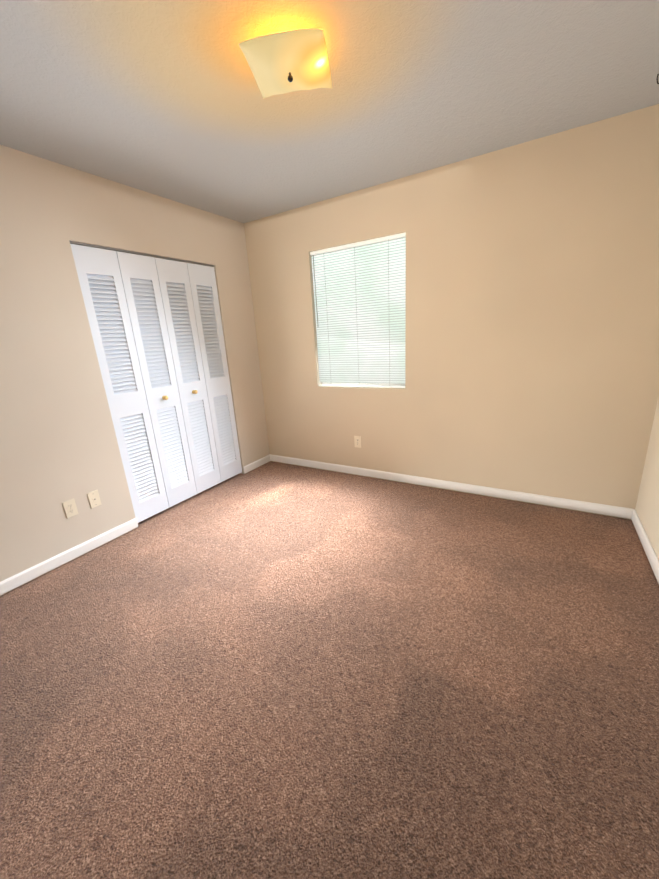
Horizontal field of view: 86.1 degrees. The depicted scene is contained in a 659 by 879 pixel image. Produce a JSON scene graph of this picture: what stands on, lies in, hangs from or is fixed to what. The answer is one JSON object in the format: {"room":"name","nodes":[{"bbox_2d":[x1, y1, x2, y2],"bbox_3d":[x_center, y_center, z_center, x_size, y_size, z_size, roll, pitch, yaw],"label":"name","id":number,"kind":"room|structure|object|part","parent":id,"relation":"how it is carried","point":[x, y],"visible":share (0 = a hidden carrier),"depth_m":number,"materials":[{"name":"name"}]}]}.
{"room":"empty bedroom","nodes":[
{"label":"empty bedroom","id":0,"kind":"room"},
{"bbox_2d":[0,145,269,595],"bbox_3d":[-1.584,-0.512,2.547,0.140,2.440,3.305,6,19,30],"label":"wall","id":1,"kind":"structure","parent":0,"point":[58,443],"depth_m":2.26,"materials":[{"name":"paint"}]},
{"bbox_2d":[0,518,137,594],"bbox_3d":[-1.860,0.837,2.179,0.013,0.073,1.408,6,19,30],"label":"baseboard","id":2,"kind":"structure","parent":1,"relation":"attached to","point":[22,577],"depth_m":2.33,"materials":[{"name":"white wood"}]},
{"bbox_2d":[62,498,77,517],"bbox_3d":[-1.723,0.458,2.347,0.008,0.115,0.070,6,19,30],"label":"electrical outlet","id":3,"kind":"object","parent":1,"relation":"attached to","point":[70,508],"visible":1,"depth_m":2.34,"materials":[{"name":"beige plastic"}]},
{"bbox_2d":[87,490,100,508],"bbox_3d":[-1.645,0.417,2.470,0.009,0.115,0.070,6,19,30],"label":"electrical outlet","id":4,"kind":"object","parent":1,"relation":"attached to","point":[94,498],"visible":1,"depth_m":2.47,"materials":[{"name":"beige plastic"}]},
{"bbox_2d":[70,241,213,266],"bbox_3d":[-1.363,-1.404,2.707,0.059,0.012,1.180,6,19,30],"label":"track","id":5,"kind":"object","parent":1,"relation":"attached to","point":[115,249],"visible":0.57,"depth_m":2.57,"materials":[{"name":"grey metal"}]},
{"bbox_2d":[70,244,241,522],"bbox_3d":[-1.272,-0.444,2.971,0.067,1.977,1.168,6,19,30],"label":"closet doors","id":6,"kind":"structure","parent":5,"relation":"hanging from","point":[155,324],"depth_m":2.85,"materials":[{"name":"white wood"}]},
{"bbox_3d":[-1.256,-0.379,2.982,0.039,0.036,0.329,6,19,30],"label":"knob","id":7,"kind":"part","parent":6,"relation":"part of","materials":[{"name":"gold metal"}]},
{"bbox_2d":[243,454,270,473],"bbox_3d":[-0.792,0.265,3.897,0.013,0.073,0.437,6,19,30],"label":"baseboard","id":8,"kind":"structure","parent":1,"relation":"attached to","point":[255,464],"depth_m":3.87,"materials":[{"name":"white wood"}]},
{"bbox_2d":[0,461,658,878],"bbox_3d":[-0.527,0.937,1.908,4.195,0.100,4.065,6,19,30],"label":"floor","id":9,"kind":"structure","parent":0,"point":[270,669],"depth_m":1.39,"materials":[{"name":"carpet"}]},
{"bbox_2d":[0,0,658,222],"bbox_3d":[-0.676,-1.495,1.192,4.195,0.100,4.065,6,19,30],"label":"ceiling","id":10,"kind":"structure","parent":0,"point":[163,98],"depth_m":1.62,"materials":[{"name":"white paint"}]},
{"bbox_2d":[239,29,331,98],"bbox_3d":[-0.160,-1.491,1.413,0.315,0.094,0.315,-1,17,7],"label":"ceiling light fixture","id":11,"kind":"object","parent":10,"relation":"attached to","point":[284,62],"visible":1,"depth_m":1.35,"materials":[{"name":"white glass"}]},
{"bbox_2d":[244,104,658,519],"bbox_3d":[0.679,-0.781,2.988,3.535,2.440,0.140,6,19,30],"label":"wall","id":12,"kind":"structure","parent":0,"point":[532,325],"depth_m":2.54,"materials":[{"name":"paint"}]},
{"bbox_2d":[354,436,360,447],"bbox_3d":[0.273,0.023,3.417,0.070,0.115,0.008,6,19,30],"label":"electrical outlet","id":13,"kind":"object","parent":12,"relation":"attached to","point":[357,441],"visible":1,"depth_m":3.41,"materials":[{"name":"beige plastic"}]},
{"bbox_2d":[314,237,405,385],"bbox_3d":[0.286,-1.082,3.174,0.895,1.206,0.040,6,19,30],"label":"window","id":14,"kind":"structure","parent":12,"relation":"in","point":[371,384],"depth_m":3.25,"materials":[{"name":"white"}]},
{"bbox_2d":[310,232,405,387],"bbox_3d":[0.244,-1.062,3.107,0.883,1.201,0.042,6,19,30],"label":"window blinds","id":15,"kind":"object","parent":14,"relation":"attached to","point":[360,303],"visible":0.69,"depth_m":3.08,"materials":[{"name":"white plastic"}]},
{"bbox_3d":[0.191,-1.057,3.125,0.712,1.160,0.014,6,19,30],"label":"cord","id":16,"kind":"part","parent":15,"relation":"part of","materials":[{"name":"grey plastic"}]},
{"bbox_2d":[270,454,633,518],"bbox_3d":[0.709,0.361,3.256,3.255,0.073,0.013,6,19,30],"label":"baseboard","id":17,"kind":"structure","parent":12,"relation":"attached to","point":[610,510],"depth_m":2.96,"materials":[{"name":"white wood"}]},
{"bbox_2d":[635,396,658,558],"bbox_3d":[1.105,-0.067,0.474,0.140,2.440,3.925,6,19,30],"label":"wall","id":18,"kind":"structure","parent":0,"point":[647,507],"depth_m":2.17,"materials":[{"name":"paint"}]},
{"bbox_2d":[631,509,658,583],"bbox_3d":[1.144,1.029,0.900,0.013,0.073,3.785,6,19,30],"label":"baseboard","id":19,"kind":"structure","parent":18,"relation":"attached to","point":[652,557],"depth_m":2.09,"materials":[{"name":"white wood"}]}
]}

